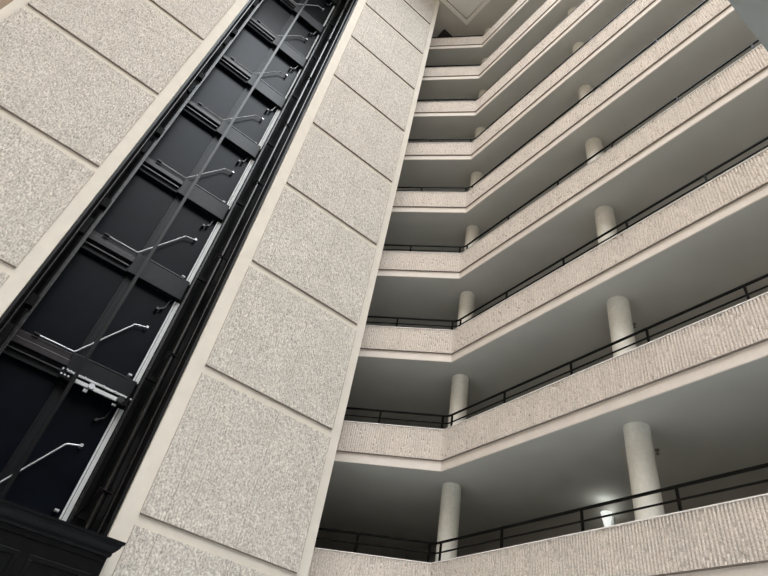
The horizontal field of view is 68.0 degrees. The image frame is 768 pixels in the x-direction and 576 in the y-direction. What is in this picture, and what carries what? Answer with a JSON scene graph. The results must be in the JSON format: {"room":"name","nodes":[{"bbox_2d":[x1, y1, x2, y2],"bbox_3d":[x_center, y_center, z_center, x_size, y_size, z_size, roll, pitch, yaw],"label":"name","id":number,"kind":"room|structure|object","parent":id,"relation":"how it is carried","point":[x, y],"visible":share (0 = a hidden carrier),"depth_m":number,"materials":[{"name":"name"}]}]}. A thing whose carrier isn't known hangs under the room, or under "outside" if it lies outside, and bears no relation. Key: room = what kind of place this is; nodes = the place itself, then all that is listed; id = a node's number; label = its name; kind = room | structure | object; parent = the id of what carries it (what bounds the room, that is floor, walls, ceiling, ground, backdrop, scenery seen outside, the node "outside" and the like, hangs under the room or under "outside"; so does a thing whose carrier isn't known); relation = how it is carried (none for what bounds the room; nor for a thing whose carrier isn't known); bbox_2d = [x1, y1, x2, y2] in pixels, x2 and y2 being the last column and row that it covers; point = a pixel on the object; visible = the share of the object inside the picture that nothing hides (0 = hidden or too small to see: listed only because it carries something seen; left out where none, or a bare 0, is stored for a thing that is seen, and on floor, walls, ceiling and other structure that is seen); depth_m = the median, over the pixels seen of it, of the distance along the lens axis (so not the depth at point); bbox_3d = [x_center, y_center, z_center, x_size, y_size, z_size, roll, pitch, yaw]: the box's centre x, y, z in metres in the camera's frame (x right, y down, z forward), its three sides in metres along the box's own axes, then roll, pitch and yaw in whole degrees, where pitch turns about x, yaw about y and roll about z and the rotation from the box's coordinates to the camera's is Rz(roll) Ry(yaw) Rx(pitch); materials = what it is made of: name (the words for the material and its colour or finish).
{"room":"hotel atrium","nodes":[
{"label":"hotel atrium","id":0,"kind":"room"},
{"bbox_2d":[0,0,13,8],"bbox_3d":[-5.050,-12.071,8.454,2.048,30.500,18.224,28,-44,-18],"label":"wall","id":1,"kind":"structure","parent":0,"point":[3,3],"depth_m":13.54,"materials":[{"name":"beige paint"}]},
{"bbox_2d":[0,0,248,316],"bbox_3d":[-6.825,-6.803,15.491,3.565,31.500,2.450,33,-46,-22],"label":"wall","id":2,"kind":"structure","parent":0,"point":[82,82],"depth_m":11.99,"materials":[{"name":"concrete"}]},
{"bbox_2d":[0,0,254,333],"bbox_3d":[-4.950,-6.031,15.560,0.056,30.950,0.053,33,-46,-22],"label":"cable","id":3,"kind":"object","parent":2,"relation":"attached to","point":[67,243],"visible":0.9,"depth_m":11.94,"materials":[{"name":"black metal"}]},
{"bbox_2d":[0,0,255,332],"bbox_3d":[-5.393,-5.907,16.145,0.054,31.500,2.185,33,-46,-22],"label":"trim","id":4,"kind":"structure","parent":2,"relation":"attached to","point":[24,291],"depth_m":12.25,"materials":[{"name":"black metal"}]},
{"bbox_2d":[0,0,262,354],"bbox_3d":[-5.156,-6.660,16.977,0.180,33.680,0.320,33,-46,-22],"label":"rail","id":5,"kind":"object","parent":2,"relation":"attached to","point":[33,300],"visible":1,"depth_m":12.68,"materials":[{"name":"grey metal"}]},
{"bbox_2d":[0,0,346,526],"bbox_3d":[-4.933,-4.641,17.443,2.930,31.500,0.230,33,-46,-22],"label":"wall","id":6,"kind":"structure","parent":0,"point":[125,434],"depth_m":14.03,"materials":[{"name":"black metal"}]},
{"bbox_2d":[1,329,136,408],"bbox_3d":[-6.236,1.627,11.404,2.430,0.590,0.300,33,-46,-22],"label":"beam","id":7,"kind":"structure","parent":6,"relation":"attached to","point":[26,349],"depth_m":11.25,"materials":[{"name":"grey metal"}]},
{"bbox_2d":[0,355,123,520],"bbox_3d":[-6.472,2.712,10.472,2.478,2.300,0.240,33,-46,-22],"label":"door","id":8,"kind":"structure","parent":7,"relation":"hanging from","point":[50,482],"depth_m":10.66,"materials":[{"name":"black metal"}]},
{"bbox_2d":[58,367,131,407],"bbox_3d":[-5.745,2.017,11.306,1.430,0.283,0.200,33,-46,-22],"label":"operator","id":9,"kind":"object","parent":7,"relation":"attached to","point":[87,384],"visible":0.93,"depth_m":11.31,"materials":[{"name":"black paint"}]},
{"bbox_2d":[20,249,179,384],"bbox_3d":[-6.016,0.583,12.387,2.478,2.300,0.240,33,-46,-22],"label":"door","id":10,"kind":"structure","parent":6,"relation":"in","point":[77,306],"depth_m":12.37,"materials":[{"name":"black metal"}]},
{"bbox_2d":[79,230,189,302],"bbox_3d":[-5.779,-0.502,13.320,2.430,0.590,0.300,33,-46,-22],"label":"beam","id":11,"kind":"structure","parent":6,"relation":"attached to","point":[154,276],"depth_m":13.24,"materials":[{"name":"grey metal"}]},
{"bbox_2d":[93,172,220,285],"bbox_3d":[-5.559,-1.546,14.302,2.478,2.300,0.240,33,-46,-22],"label":"door","id":12,"kind":"structure","parent":6,"relation":"in","point":[135,221],"depth_m":14.30,"materials":[{"name":"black metal"}]},
{"bbox_2d":[137,157,229,222],"bbox_3d":[-5.323,-2.631,15.235,2.430,0.590,0.300,33,-46,-22],"label":"beam","id":13,"kind":"structure","parent":6,"relation":"attached to","point":[200,199],"depth_m":15.15,"materials":[{"name":"grey metal"}]},
{"bbox_2d":[148,112,253,209],"bbox_3d":[-5.102,-3.675,16.217,2.478,2.300,0.240,33,-46,-22],"label":"door","id":14,"kind":"structure","parent":6,"relation":"in","point":[185,147],"depth_m":16.23,"materials":[{"name":"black metal"}]},
{"bbox_2d":[68,0,342,524],"bbox_3d":[-3.525,-4.937,18.330,0.320,33.450,0.580,33,-46,-22],"label":"rail","id":15,"kind":"object","parent":6,"relation":"attached to","point":[96,475],"visible":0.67,"depth_m":13.19,"materials":[{"name":"grey metal"}]},
{"bbox_2d":[181,100,260,159],"bbox_3d":[-4.866,-4.761,17.150,2.430,0.590,0.300,33,-46,-22],"label":"beam","id":16,"kind":"structure","parent":6,"relation":"attached to","point":[234,138],"depth_m":17.05,"materials":[{"name":"grey metal"}]},
{"bbox_2d":[190,65,280,150],"bbox_3d":[-4.645,-5.804,18.132,2.478,2.300,0.240,33,-46,-22],"label":"door","id":17,"kind":"structure","parent":6,"relation":"in","point":[220,94],"depth_m":18.17,"materials":[{"name":"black metal"}]},
{"bbox_2d":[216,54,285,109],"bbox_3d":[-4.409,-6.890,19.065,2.430,0.590,0.300,33,-46,-22],"label":"beam","id":18,"kind":"structure","parent":6,"relation":"attached to","point":[262,89],"depth_m":18.96,"materials":[{"name":"grey metal"}]},
{"bbox_2d":[224,26,300,97],"bbox_3d":[-4.203,-7.943,20.040,2.440,2.300,0.240,33,-46,-22],"label":"door","id":19,"kind":"structure","parent":6,"relation":"in","point":[247,50],"depth_m":20.09,"materials":[{"name":"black metal"}]},
{"bbox_2d":[245,17,306,69],"bbox_3d":[-3.952,-9.019,20.980,2.430,0.590,0.300,33,-46,-22],"label":"beam","id":20,"kind":"structure","parent":6,"relation":"attached to","point":[289,53],"depth_m":20.86,"materials":[{"name":"grey metal"}]},
{"bbox_2d":[251,0,318,58],"bbox_3d":[-3.746,-10.072,21.956,2.440,2.300,0.240,33,-46,-22],"label":"door","id":21,"kind":"structure","parent":6,"relation":"in","point":[270,14],"depth_m":22.02,"materials":[{"name":"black metal"}]},
{"bbox_2d":[276,0,323,35],"bbox_3d":[-3.496,-11.148,22.896,2.430,0.590,0.300,33,-46,-22],"label":"beam","id":22,"kind":"structure","parent":6,"relation":"attached to","point":[307,19],"depth_m":22.91,"materials":[{"name":"grey metal"}]},
{"bbox_2d":[292,0,334,25],"bbox_3d":[-3.290,-12.201,23.871,2.440,2.300,0.240,33,-46,-22],"label":"door","id":23,"kind":"structure","parent":6,"relation":"in","point":[319,9],"depth_m":24.11,"materials":[{"name":"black metal"}]},
{"bbox_2d":[326,0,337,5],"bbox_3d":[-3.039,-13.277,24.811,2.430,0.590,0.300,33,-46,-22],"label":"beam","id":24,"kind":"structure","parent":6,"relation":"attached to","point":[332,2],"depth_m":25.02,"materials":[{"name":"grey metal"}]},
{"bbox_2d":[99,0,439,575],"bbox_3d":[-3.833,-1.888,20.241,3.585,31.500,9.350,33,-46,-22],"label":"wall","id":25,"kind":"structure","parent":0,"point":[233,477],"depth_m":12.34,"materials":[{"name":"concrete"}]},
{"bbox_2d":[73,0,349,529],"bbox_3d":[-3.107,-5.394,17.943,0.603,33.742,0.239,-7,-45,20],"label":"conduit pipe","id":26,"kind":"object","parent":25,"relation":"attached to","point":[105,490],"visible":1,"depth_m":12.47,"materials":[{"name":"grey metal"}]},
{"bbox_2d":[83,0,357,535],"bbox_3d":[-3.099,-4.382,17.294,0.054,31.500,2.145,33,-46,-22],"label":"trim","id":27,"kind":"structure","parent":25,"relation":"attached to","point":[105,530],"depth_m":12.13,"materials":[{"name":"black metal"}]},
{"bbox_2d":[97,0,354,532],"bbox_3d":[-2.701,-4.596,16.620,0.056,30.950,0.053,33,-46,-22],"label":"cable","id":28,"kind":"object","parent":25,"relation":"attached to","point":[303,105],"visible":1,"depth_m":11.83,"materials":[{"name":"black metal"}]},
{"bbox_2d":[314,539,405,558],"bbox_3d":[-1.797,1.559,22.830,7.849,30.500,0.248,2,-42,11],"label":"wall","id":29,"kind":"structure","parent":0,"point":[325,544],"depth_m":16.77,"materials":[{"name":"paint"}]},
{"bbox_2d":[448,0,483,17],"bbox_3d":[-0.450,-17.524,24.958,14.090,0.245,2.680,33,-46,-22],"label":"ceiling","id":30,"kind":"structure","parent":0,"point":[466,8],"depth_m":27.84,"materials":[{"name":"paint"}]},
{"bbox_2d":[432,0,517,36],"bbox_3d":[2.077,-17.454,24.543,17.750,0.900,25.500,33,-46,-22],"label":"ceiling","id":31,"kind":"structure","parent":0,"point":[494,10],"depth_m":28.10,"materials":[{"name":"paint"}]},
{"bbox_2d":[0,0,307,498],"bbox_3d":[-4.314,-5.588,17.378,0.075,29.000,0.010,33,-46,-22],"label":"cable","id":32,"kind":"object","parent":31,"relation":"hanging from","point":[49,418],"visible":1,"depth_m":12.14,"materials":[{"name":"black metal"}]},
{"bbox_2d":[437,29,452,37],"bbox_3d":[3.096,-12.521,29.067,0.980,0.044,1.010,33,-46,-22],"label":"ceiling hatch","id":33,"kind":"object","parent":31,"relation":"attached to","point":[444,33],"visible":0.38,"depth_m":28.73,"materials":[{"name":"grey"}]},
{"bbox_2d":[440,0,489,24],"bbox_3d":[3.561,-20.289,20.507,14.095,0.300,15.895,33,-46,-22],"label":"trim","id":34,"kind":"structure","parent":31,"relation":"attached to","point":[445,2],"depth_m":27.76,"materials":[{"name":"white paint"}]},
{"bbox_2d":[405,467,767,562],"bbox_3d":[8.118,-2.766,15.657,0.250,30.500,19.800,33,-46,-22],"label":"railing","id":35,"kind":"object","parent":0,"point":[760,474],"depth_m":12.17,"materials":[{"name":"metal"}]},
{"bbox_2d":[425,0,546,67],"bbox_3d":[6.529,-12.264,24.541,5.076,1.000,24.700,33,-46,-22],"label":"balcony","id":36,"kind":"object","parent":35,"relation":"attached to","point":[455,50],"visible":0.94,"depth_m":26.00,"materials":[{"name":"concrete"}]},
{"bbox_2d":[432,35,482,37],"bbox_3d":[8.553,-14.699,22.447,1.725,0.447,17.028,38,-48,-27],"label":"railing","id":37,"kind":"object","parent":36,"relation":"on","point":[470,35],"visible":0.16,"depth_m":27.01,"materials":[{"name":"black metal"}]},
{"bbox_2d":[417,0,583,101],"bbox_3d":[6.073,-10.135,22.626,5.076,1.000,24.700,33,-46,-22],"label":"balcony","id":38,"kind":"object","parent":35,"relation":"attached to","point":[466,82],"visible":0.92,"depth_m":23.61,"materials":[{"name":"concrete"}]},
{"bbox_2d":[425,8,538,66],"bbox_3d":[8.097,-12.570,20.531,1.725,0.447,17.028,38,-48,-27],"label":"railing","id":39,"kind":"object","parent":38,"relation":"on","point":[538,8],"visible":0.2,"depth_m":25.03,"materials":[{"name":"black metal"}]},
{"bbox_2d":[408,0,633,141],"bbox_3d":[5.616,-8.005,20.711,5.076,1.000,24.700,33,-46,-22],"label":"balcony","id":40,"kind":"object","parent":35,"relation":"attached to","point":[450,119],"visible":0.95,"depth_m":21.01,"materials":[{"name":"concrete"}]},
{"bbox_2d":[417,0,584,101],"bbox_3d":[7.640,-10.441,18.616,1.725,0.447,17.028,38,-48,-27],"label":"railing","id":41,"kind":"object","parent":40,"relation":"on","point":[474,99],"visible":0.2,"depth_m":22.78,"materials":[{"name":"black metal"}]},
{"bbox_2d":[308,493,767,575],"bbox_3d":[2.876,4.769,9.220,5.076,1.000,24.700,33,-46,-22],"label":"balcony","id":42,"kind":"object","parent":35,"relation":"attached to","point":[730,538],"visible":0.92,"depth_m":8.06,"materials":[{"name":"concrete"}]},
{"bbox_2d":[435,482,461,561],"bbox_3d":[1.324,5.466,11.988,0.470,2.665,0.470,33,-46,-22],"label":"column","id":43,"kind":"structure","parent":42,"relation":"on","point":[449,516],"depth_m":12.22,"materials":[{"name":"paint"}]},
{"bbox_2d":[316,463,767,562],"bbox_3d":[4.899,2.334,7.125,1.725,0.447,17.028,38,-48,-27],"label":"railing","id":44,"kind":"object","parent":42,"relation":"on","point":[678,499],"visible":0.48,"depth_m":9.25,"materials":[{"name":"black metal"}]},
{"bbox_2d":[623,422,664,520],"bbox_3d":[4.183,3.414,9.025,0.470,2.665,0.470,33,-46,-22],"label":"column","id":45,"kind":"structure","parent":42,"relation":"on","point":[641,460],"depth_m":9.24,"materials":[{"name":"paint"}]},
{"bbox_2d":[317,292,767,548],"bbox_3d":[3.332,2.640,11.135,5.076,1.000,24.700,33,-46,-22],"label":"balcony","id":46,"kind":"object","parent":35,"relation":"attached to","point":[700,388],"visible":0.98,"depth_m":10.98,"materials":[{"name":"concrete"}]},
{"bbox_2d":[448,374,468,426],"bbox_3d":[1.781,3.337,13.903,0.470,2.665,0.470,33,-46,-22],"label":"column","id":47,"kind":"structure","parent":46,"relation":"on","point":[458,398],"depth_m":14.22,"materials":[{"name":"paint"}]},
{"bbox_2d":[345,273,767,428],"bbox_3d":[5.356,0.205,9.040,1.725,0.447,17.028,38,-48,-27],"label":"railing","id":48,"kind":"object","parent":46,"relation":"on","point":[743,286],"visible":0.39,"depth_m":10.89,"materials":[{"name":"black metal"}]},
{"bbox_2d":[606,296,636,356],"bbox_3d":[4.639,1.285,10.941,0.470,2.665,0.470,33,-46,-22],"label":"column","id":49,"kind":"structure","parent":46,"relation":"on","point":[618,307],"depth_m":11.26,"materials":[{"name":"paint"}]},
{"bbox_2d":[397,0,709,191],"bbox_3d":[5.159,-5.876,18.796,5.076,1.000,24.700,33,-46,-22],"label":"balcony","id":50,"kind":"object","parent":35,"relation":"attached to","point":[438,164],"visible":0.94,"depth_m":18.27,"materials":[{"name":"concrete"}]},
{"bbox_2d":[475,127,484,137],"bbox_3d":[3.608,-5.180,21.564,0.470,2.665,0.470,33,-46,-22],"label":"column","id":51,"kind":"structure","parent":50,"relation":"on","point":[478,130],"depth_m":22.16,"materials":[{"name":"paint"}]},
{"bbox_2d":[408,0,635,142],"bbox_3d":[7.183,-8.312,16.701,1.725,0.447,17.028,38,-48,-27],"label":"railing","id":52,"kind":"object","parent":50,"relation":"on","point":[630,4],"visible":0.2,"depth_m":19.30,"materials":[{"name":"black metal"}]},
{"bbox_2d":[572,42,583,52],"bbox_3d":[6.466,-7.231,18.601,0.470,2.665,0.470,33,-46,-22],"label":"column","id":53,"kind":"structure","parent":50,"relation":"on","point":[577,45],"depth_m":19.24,"materials":[{"name":"paint"}]},
{"bbox_2d":[344,148,767,428],"bbox_3d":[3.789,0.511,13.050,5.076,1.000,24.700,33,-46,-22],"label":"balcony","id":54,"kind":"object","parent":35,"relation":"attached to","point":[711,241],"visible":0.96,"depth_m":12.36,"materials":[{"name":"concrete"}]},
{"bbox_2d":[457,291,474,327],"bbox_3d":[2.237,1.208,15.819,0.470,2.665,0.470,33,-46,-22],"label":"column","id":55,"kind":"structure","parent":54,"relation":"on","point":[467,298],"depth_m":16.22,"materials":[{"name":"paint"}]},
{"bbox_2d":[366,136,767,329],"bbox_3d":[5.813,-1.924,10.955,1.725,0.447,17.028,38,-48,-27],"label":"railing","id":56,"kind":"object","parent":54,"relation":"on","point":[625,222],"visible":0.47,"depth_m":12.46,"materials":[{"name":"black metal"}]},
{"bbox_2d":[594,205,617,244],"bbox_3d":[5.096,-0.844,12.856,0.470,2.665,0.470,33,-46,-22],"label":"column","id":57,"kind":"structure","parent":54,"relation":"on","point":[604,215],"depth_m":13.27,"materials":[{"name":"paint"}]},
{"bbox_2d":[366,44,767,329],"bbox_3d":[4.246,-1.618,14.965,5.076,1.000,24.700,33,-46,-22],"label":"balcony","id":58,"kind":"object","parent":35,"relation":"attached to","point":[727,114],"visible":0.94,"depth_m":13.73,"materials":[{"name":"concrete"}]},
{"bbox_2d":[464,225,479,249],"bbox_3d":[2.694,-0.921,17.734,0.470,2.665,0.470,33,-46,-22],"label":"column","id":59,"kind":"structure","parent":58,"relation":"on","point":[472,231],"depth_m":18.20,"materials":[{"name":"paint"}]},
{"bbox_2d":[383,39,759,252],"bbox_3d":[6.270,-4.053,12.871,1.725,0.447,17.028,38,-48,-27],"label":"railing","id":60,"kind":"object","parent":58,"relation":"on","point":[757,40],"visible":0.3,"depth_m":14.35,"materials":[{"name":"black metal"}]},
{"bbox_2d":[585,137,603,163],"bbox_3d":[5.553,-2.973,14.771,0.470,2.665,0.470,33,-46,-22],"label":"column","id":61,"kind":"structure","parent":58,"relation":"on","point":[593,145],"depth_m":15.26,"materials":[{"name":"paint"}]},
{"bbox_2d":[383,0,760,252],"bbox_3d":[4.702,-3.747,16.881,5.076,1.000,24.700,33,-46,-22],"label":"balcony","id":62,"kind":"object","parent":35,"relation":"attached to","point":[712,35],"visible":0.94,"depth_m":15.61,"materials":[{"name":"concrete"}]},
{"bbox_2d":[470,171,482,188],"bbox_3d":[3.151,-3.050,19.649,0.470,2.665,0.470,33,-46,-22],"label":"column","id":63,"kind":"structure","parent":62,"relation":"on","point":[475,176],"depth_m":20.19,"materials":[{"name":"paint"}]},
{"bbox_2d":[396,0,707,191],"bbox_3d":[6.726,-6.183,14.786,1.725,0.447,17.028,38,-48,-27],"label":"railing","id":64,"kind":"object","parent":62,"relation":"on","point":[703,2],"visible":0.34,"depth_m":16.63,"materials":[{"name":"black metal"}]},
{"bbox_2d":[578,84,593,102],"bbox_3d":[6.010,-5.102,16.686,0.470,2.665,0.470,33,-46,-22],"label":"column","id":65,"kind":"structure","parent":62,"relation":"on","point":[583,90],"depth_m":17.25,"materials":[{"name":"paint"}]},
{"bbox_2d":[600,511,614,526],"bbox_3d":[4.654,4.843,11.845,0.275,0.320,0.230,33,-46,-22],"label":"wall sconce","id":66,"kind":"object","parent":35,"relation":"attached to","point":[608,521],"visible":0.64,"depth_m":11.82,"materials":[{"name":"white glass"}]},
{"bbox_2d":[728,0,767,51],"bbox_3d":[3.460,-4.872,2.223,13.090,0.300,6.235,33,-46,-22],"label":"ceiling","id":67,"kind":"structure","parent":0,"point":[754,13],"depth_m":4.88,"materials":[{"name":"paint"}]},
{"bbox_3d":[-3.775,1.164,-0.456,27.000,0.300,33.900,33,-46,-22],"label":"floor","id":68,"kind":"structure","parent":0,"visible":0},
{"bbox_2d":[0,498,125,575],"bbox_3d":[-5.510,4.365,6.575,3.320,3.740,0.680,33,-46,-22],"label":"enclosure","id":69,"kind":"object","parent":68,"relation":"on","point":[32,542],"visible":1,"depth_m":7.72,"materials":[{"name":"black metal"}]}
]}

